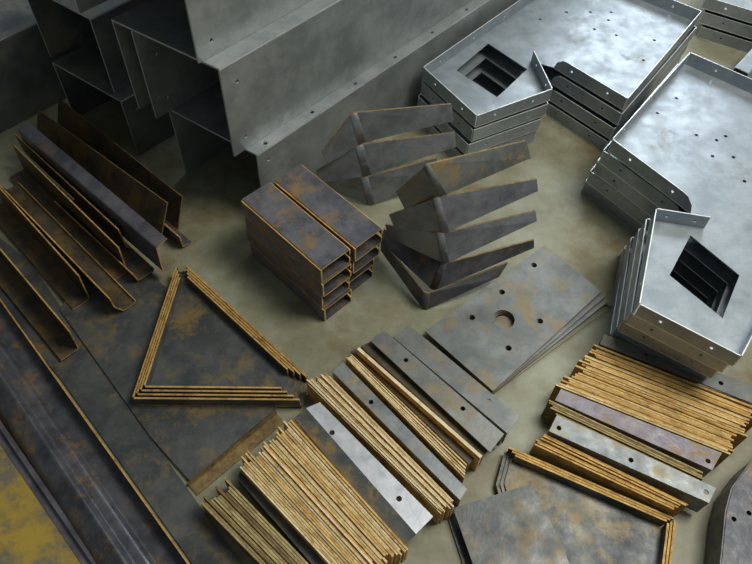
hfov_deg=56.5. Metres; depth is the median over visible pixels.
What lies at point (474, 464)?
strip
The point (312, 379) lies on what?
strip
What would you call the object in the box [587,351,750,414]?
strip
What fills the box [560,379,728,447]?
strip
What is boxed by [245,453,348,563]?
strip
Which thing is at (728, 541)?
metal plate
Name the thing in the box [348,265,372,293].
channel
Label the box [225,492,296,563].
strip
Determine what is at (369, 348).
bar
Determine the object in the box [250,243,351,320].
channel
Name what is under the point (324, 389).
strip
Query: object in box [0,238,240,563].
sheet
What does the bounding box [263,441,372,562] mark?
strip
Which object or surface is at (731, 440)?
strip
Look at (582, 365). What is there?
strip
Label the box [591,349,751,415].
strip
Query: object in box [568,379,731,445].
strip
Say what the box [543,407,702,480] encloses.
strip
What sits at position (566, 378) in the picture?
strip
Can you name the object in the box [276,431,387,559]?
strip
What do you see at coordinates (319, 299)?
channel
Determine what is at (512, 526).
sheet
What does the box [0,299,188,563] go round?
steel beam
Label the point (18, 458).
bar
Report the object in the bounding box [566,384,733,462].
strip
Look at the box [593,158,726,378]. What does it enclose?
tray
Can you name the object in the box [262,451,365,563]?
strip
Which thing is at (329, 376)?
strip
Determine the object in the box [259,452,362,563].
strip
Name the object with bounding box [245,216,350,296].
channel
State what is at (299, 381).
tray
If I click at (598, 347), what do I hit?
strip
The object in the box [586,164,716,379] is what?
tray
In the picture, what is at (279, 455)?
strip
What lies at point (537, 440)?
strip
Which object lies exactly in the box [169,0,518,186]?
channel
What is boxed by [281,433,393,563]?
strip
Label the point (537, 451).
strip
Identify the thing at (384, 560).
strip
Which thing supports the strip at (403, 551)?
on the floor
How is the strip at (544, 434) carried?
on the floor
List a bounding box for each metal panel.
[422,0,701,126]
[607,52,751,366]
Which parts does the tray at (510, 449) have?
plate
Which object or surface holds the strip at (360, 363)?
on the floor
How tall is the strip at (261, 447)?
0.077 m
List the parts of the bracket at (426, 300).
bent bracket, bent bracket, bent bracket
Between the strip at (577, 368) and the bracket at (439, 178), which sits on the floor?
the strip at (577, 368)
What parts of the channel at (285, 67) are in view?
plate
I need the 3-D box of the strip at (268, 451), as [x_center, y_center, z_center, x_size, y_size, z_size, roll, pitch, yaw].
[-0.138,0.537,1.653,0.005,0.084,0.390,-37,63,-25]
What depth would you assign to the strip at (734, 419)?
1.82 m
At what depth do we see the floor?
2.11 m
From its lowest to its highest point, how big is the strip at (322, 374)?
0.080 m
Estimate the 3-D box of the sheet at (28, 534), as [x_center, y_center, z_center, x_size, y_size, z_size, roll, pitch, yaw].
[-0.984,0.525,1.680,0.332,0.003,1.020,-35,63,-24]
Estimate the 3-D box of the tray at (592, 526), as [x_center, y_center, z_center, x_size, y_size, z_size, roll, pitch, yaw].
[0.439,0.662,1.581,0.385,0.036,0.454,18,55,10]
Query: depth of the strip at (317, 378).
1.71 m
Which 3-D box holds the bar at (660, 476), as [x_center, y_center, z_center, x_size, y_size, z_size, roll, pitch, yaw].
[0.618,0.451,1.730,0.401,0.070,0.051,24,57,14]
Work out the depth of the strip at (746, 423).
1.82 m
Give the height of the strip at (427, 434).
0.083 m
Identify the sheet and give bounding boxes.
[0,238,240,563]
[0,419,80,563]
[60,271,277,480]
[448,511,471,563]
[453,484,568,563]
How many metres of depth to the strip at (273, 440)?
1.63 m
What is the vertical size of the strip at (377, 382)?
0.084 m
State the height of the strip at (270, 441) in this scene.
0.083 m
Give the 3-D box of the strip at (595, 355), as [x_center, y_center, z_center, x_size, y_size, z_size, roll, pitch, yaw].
[0.770,0.292,1.868,0.405,0.081,0.005,22,56,13]
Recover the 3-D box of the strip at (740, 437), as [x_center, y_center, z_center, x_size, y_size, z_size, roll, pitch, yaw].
[0.739,0.335,1.837,0.425,0.079,0.005,21,56,13]
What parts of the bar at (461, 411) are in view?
leg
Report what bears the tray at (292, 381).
in the tray at (299, 381)
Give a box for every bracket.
[316,103,455,204]
[381,178,537,309]
[396,140,530,208]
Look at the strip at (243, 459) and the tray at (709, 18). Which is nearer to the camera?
the strip at (243, 459)
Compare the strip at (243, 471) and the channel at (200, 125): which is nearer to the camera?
the strip at (243, 471)
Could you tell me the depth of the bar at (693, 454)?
1.75 m
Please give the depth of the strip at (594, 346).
1.88 m
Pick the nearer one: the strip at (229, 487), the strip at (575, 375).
the strip at (229, 487)
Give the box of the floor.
[0,0,751,563]
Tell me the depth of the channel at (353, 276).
2.04 m
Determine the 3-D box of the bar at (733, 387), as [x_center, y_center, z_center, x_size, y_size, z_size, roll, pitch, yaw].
[0.819,0.247,1.900,0.437,0.070,0.058,22,56,13]
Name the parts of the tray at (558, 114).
plate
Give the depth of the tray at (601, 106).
2.42 m
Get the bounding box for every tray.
[132,265,307,406]
[136,269,302,398]
[140,273,296,394]
[144,276,290,390]
[417,42,688,153]
[420,12,696,141]
[423,57,680,156]
[496,447,675,563]
[500,450,672,563]
[504,454,668,563]
[581,179,706,383]
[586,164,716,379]
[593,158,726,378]
[598,64,745,372]
[697,24,751,52]
[699,9,751,38]
[701,0,751,22]
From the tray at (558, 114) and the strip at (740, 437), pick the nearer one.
the strip at (740, 437)
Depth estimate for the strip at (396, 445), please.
1.72 m
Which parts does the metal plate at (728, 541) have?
plate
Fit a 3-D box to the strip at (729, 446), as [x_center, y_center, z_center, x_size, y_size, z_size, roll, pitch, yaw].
[0.696,0.360,1.818,0.419,0.077,0.005,21,56,13]
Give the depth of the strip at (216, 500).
1.59 m
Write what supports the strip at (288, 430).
on the floor
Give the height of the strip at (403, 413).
0.086 m
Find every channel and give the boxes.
[0,0,95,133]
[27,0,148,92]
[52,40,174,155]
[75,0,310,62]
[111,0,471,155]
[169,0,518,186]
[241,182,349,282]
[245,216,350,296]
[245,228,349,306]
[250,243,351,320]
[274,164,382,260]
[347,244,379,272]
[347,259,373,281]
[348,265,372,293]
[733,49,751,78]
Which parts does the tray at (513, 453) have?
plate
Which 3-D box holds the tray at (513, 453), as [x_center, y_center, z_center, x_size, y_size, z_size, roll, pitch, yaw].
[0.439,0.666,1.585,0.403,0.036,0.475,18,55,10]
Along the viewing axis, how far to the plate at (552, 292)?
2.01 m
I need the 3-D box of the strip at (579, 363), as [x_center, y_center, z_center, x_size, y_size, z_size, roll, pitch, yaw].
[0.736,0.310,1.851,0.434,0.084,0.005,22,56,13]
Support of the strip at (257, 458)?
on the floor
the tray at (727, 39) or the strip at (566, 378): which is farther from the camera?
the tray at (727, 39)
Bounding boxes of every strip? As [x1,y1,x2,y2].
[201,502,262,563]
[203,495,271,563]
[205,502,266,563]
[211,499,274,563]
[213,497,279,563]
[215,485,292,563]
[217,497,283,563]
[219,495,287,563]
[224,477,308,563]
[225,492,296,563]
[228,486,304,563]
[228,490,300,563]
[240,467,330,563]
[241,456,341,563]
[243,466,334,563]
[244,463,337,563]
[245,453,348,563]
[247,450,351,563]
[249,462,344,563]
[256,457,355,563]
[258,455,358,563]
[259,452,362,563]
[260,446,368,563]
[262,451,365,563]
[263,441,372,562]
[263,445,372,563]
[269,440,382,563]
[269,444,379,563]
[272,439,381,560]
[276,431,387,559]
[276,436,385,557]
[276,440,387,563]
[278,427,394,562]
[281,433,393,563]
[283,421,400,550]
[285,430,397,563]
[287,429,401,563]
[288,422,405,561]
[290,420,407,559]
[293,402,432,543]
[306,379,438,508]
[308,383,441,523]
[309,380,441,512]
[310,380,444,521]
[312,379,442,507]
[316,376,445,504]
[317,380,445,509]
[317,382,441,505]
[319,378,450,519]
[320,374,453,517]
[322,374,453,513]
[322,379,450,506]
[325,373,452,502]
[325,375,450,501]
[329,376,453,503]
[346,357,464,483]
[348,357,464,476]
[349,357,464,472]
[350,356,465,469]
[351,354,466,466]
[357,347,481,470]
[529,444,673,514]
[533,439,677,514]
[537,442,673,507]
[540,438,679,506]
[542,400,702,474]
[542,402,697,472]
[542,435,685,516]
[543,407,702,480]
[544,434,687,515]
[549,384,729,466]
[549,413,698,479]
[552,406,701,476]
[559,382,727,450]
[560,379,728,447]
[563,375,729,442]
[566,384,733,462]
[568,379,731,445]
[570,365,743,433]
[570,382,732,448]
[571,375,733,442]
[574,374,730,436]
[575,375,730,437]
[576,360,745,427]
[578,372,735,438]
[581,363,739,426]
[582,356,745,420]
[582,370,747,448]
[582,371,736,433]
[584,358,748,425]
[585,355,748,421]
[585,367,744,430]
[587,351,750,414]
[590,344,748,404]
[590,362,743,423]
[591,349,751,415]
[593,354,749,415]
[595,356,751,433]
[596,346,751,409]
[596,349,751,410]
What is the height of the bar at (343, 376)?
0.070 m
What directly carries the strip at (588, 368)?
on the floor
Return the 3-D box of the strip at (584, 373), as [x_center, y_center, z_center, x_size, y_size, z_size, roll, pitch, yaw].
[0.725,0.333,1.834,0.397,0.084,0.005,21,56,13]
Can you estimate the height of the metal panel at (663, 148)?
0.049 m
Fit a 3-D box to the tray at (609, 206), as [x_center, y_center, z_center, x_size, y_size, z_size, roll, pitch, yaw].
[0.954,-0.183,2.240,0.620,0.049,1.056,33,59,20]
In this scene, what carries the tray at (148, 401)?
on the sheet at (192, 437)
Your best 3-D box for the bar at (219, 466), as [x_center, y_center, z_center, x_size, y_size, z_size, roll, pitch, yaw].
[-0.350,0.428,1.767,0.278,0.016,0.037,-38,64,-25]
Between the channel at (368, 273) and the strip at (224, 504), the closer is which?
the strip at (224, 504)
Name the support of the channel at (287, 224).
on the channel at (324, 288)
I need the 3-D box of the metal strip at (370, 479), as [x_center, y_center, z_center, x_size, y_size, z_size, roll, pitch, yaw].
[-0.039,0.461,1.710,0.097,0.087,0.414,-34,62,-24]
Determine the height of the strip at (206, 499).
0.072 m
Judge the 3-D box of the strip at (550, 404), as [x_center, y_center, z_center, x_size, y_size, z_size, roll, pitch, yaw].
[0.610,0.408,1.776,0.381,0.082,0.004,24,57,15]
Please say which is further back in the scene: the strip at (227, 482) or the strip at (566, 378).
the strip at (566, 378)
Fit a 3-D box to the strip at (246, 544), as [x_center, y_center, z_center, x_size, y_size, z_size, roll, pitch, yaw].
[-0.314,0.595,1.616,0.225,0.065,0.005,36,61,22]
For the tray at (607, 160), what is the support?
on the tray at (610, 178)
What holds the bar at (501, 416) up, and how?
on the floor
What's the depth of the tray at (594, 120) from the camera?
2.45 m
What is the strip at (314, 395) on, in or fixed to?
on the floor
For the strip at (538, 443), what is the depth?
1.69 m
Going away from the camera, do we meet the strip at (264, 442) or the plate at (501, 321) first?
the strip at (264, 442)
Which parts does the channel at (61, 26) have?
plate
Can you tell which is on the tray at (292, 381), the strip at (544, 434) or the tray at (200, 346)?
the tray at (200, 346)
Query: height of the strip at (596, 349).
0.078 m
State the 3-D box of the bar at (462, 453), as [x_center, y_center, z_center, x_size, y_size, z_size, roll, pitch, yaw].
[0.091,0.322,1.825,0.032,0.050,0.431,-37,63,-25]
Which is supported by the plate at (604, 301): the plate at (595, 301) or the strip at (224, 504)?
the plate at (595, 301)
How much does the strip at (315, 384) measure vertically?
0.081 m
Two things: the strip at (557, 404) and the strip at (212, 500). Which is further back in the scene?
the strip at (557, 404)
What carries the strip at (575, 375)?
on the floor
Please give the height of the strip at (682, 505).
0.080 m
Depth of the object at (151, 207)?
2.19 m
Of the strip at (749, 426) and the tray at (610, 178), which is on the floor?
the strip at (749, 426)
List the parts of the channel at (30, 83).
plate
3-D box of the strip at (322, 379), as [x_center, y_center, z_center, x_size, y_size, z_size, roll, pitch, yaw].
[0.015,0.411,1.755,0.003,0.078,0.455,-37,63,-25]
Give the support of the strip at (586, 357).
on the floor
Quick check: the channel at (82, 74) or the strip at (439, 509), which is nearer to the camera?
the strip at (439, 509)
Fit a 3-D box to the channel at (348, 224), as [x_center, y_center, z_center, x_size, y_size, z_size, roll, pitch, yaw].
[-0.138,-0.200,1.981,0.105,0.063,0.336,-38,64,-25]
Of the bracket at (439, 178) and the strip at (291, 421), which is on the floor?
the strip at (291, 421)
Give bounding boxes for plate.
[425,245,600,391]
[460,251,604,392]
[464,266,607,393]
[465,303,610,392]
[704,460,751,563]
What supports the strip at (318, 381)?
on the floor
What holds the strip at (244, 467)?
on the floor
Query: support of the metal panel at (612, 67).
on the tray at (601, 106)
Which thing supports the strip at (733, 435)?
on the floor
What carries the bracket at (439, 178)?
on the bracket at (426, 300)
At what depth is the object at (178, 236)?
2.15 m
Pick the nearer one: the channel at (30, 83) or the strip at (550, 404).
the strip at (550, 404)
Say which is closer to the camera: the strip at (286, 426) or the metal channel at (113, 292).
the strip at (286, 426)
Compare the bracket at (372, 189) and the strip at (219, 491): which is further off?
the bracket at (372, 189)
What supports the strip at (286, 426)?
on the floor
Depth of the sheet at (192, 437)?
1.88 m
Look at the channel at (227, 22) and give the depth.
1.77 m
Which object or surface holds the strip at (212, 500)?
on the floor
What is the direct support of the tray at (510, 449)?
on the floor
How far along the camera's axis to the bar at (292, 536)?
1.63 m
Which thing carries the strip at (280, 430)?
on the floor
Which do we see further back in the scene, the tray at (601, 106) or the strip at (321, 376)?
the tray at (601, 106)
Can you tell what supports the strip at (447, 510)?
on the floor
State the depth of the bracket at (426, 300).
1.97 m
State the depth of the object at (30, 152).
2.15 m
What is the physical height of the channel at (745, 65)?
0.099 m
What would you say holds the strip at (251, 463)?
on the floor
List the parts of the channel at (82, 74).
plate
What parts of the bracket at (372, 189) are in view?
bent bracket, bent bracket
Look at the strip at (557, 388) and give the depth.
1.78 m
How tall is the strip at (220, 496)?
0.066 m
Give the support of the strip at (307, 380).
on the floor
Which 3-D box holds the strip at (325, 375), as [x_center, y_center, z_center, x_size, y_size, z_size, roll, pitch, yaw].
[0.020,0.401,1.761,0.002,0.079,0.450,-37,63,-25]
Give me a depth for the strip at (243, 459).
1.62 m
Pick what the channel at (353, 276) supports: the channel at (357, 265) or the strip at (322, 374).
the channel at (357, 265)
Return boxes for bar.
[0,421,95,563]
[187,411,282,494]
[237,467,324,563]
[333,362,466,507]
[351,348,474,470]
[361,342,487,464]
[370,330,503,451]
[393,325,519,442]
[547,415,715,511]
[554,389,721,477]
[598,334,751,403]
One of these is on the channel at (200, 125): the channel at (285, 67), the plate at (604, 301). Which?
the channel at (285, 67)
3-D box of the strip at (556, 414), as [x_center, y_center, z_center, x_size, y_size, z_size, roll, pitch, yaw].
[0.619,0.429,1.765,0.366,0.076,0.004,24,57,15]
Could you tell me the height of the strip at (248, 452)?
0.084 m
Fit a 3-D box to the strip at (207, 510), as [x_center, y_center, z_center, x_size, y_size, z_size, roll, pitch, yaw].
[-0.317,0.599,1.612,0.240,0.067,0.005,36,61,22]
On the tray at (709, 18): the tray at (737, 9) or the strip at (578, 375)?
the tray at (737, 9)
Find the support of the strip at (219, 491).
on the floor
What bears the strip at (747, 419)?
on the floor
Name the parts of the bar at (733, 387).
leg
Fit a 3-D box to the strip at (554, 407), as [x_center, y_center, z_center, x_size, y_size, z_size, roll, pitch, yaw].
[0.617,0.417,1.770,0.382,0.083,0.004,24,57,15]
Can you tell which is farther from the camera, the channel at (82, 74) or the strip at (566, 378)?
the channel at (82, 74)
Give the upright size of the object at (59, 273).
0.112 m
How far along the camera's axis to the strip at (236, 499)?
1.60 m
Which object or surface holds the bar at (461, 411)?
on the floor
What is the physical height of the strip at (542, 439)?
0.078 m
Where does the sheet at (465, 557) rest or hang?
on the floor
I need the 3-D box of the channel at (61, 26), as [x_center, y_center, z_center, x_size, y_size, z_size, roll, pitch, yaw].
[-0.305,-1.305,2.582,0.306,0.264,1.938,37,61,22]
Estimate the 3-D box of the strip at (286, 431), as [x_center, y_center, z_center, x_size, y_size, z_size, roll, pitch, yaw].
[-0.089,0.510,1.676,0.005,0.082,0.399,-36,63,-25]
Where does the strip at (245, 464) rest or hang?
on the floor
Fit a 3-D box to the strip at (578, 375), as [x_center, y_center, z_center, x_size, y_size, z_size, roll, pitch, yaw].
[0.707,0.338,1.833,0.402,0.079,0.005,21,56,13]

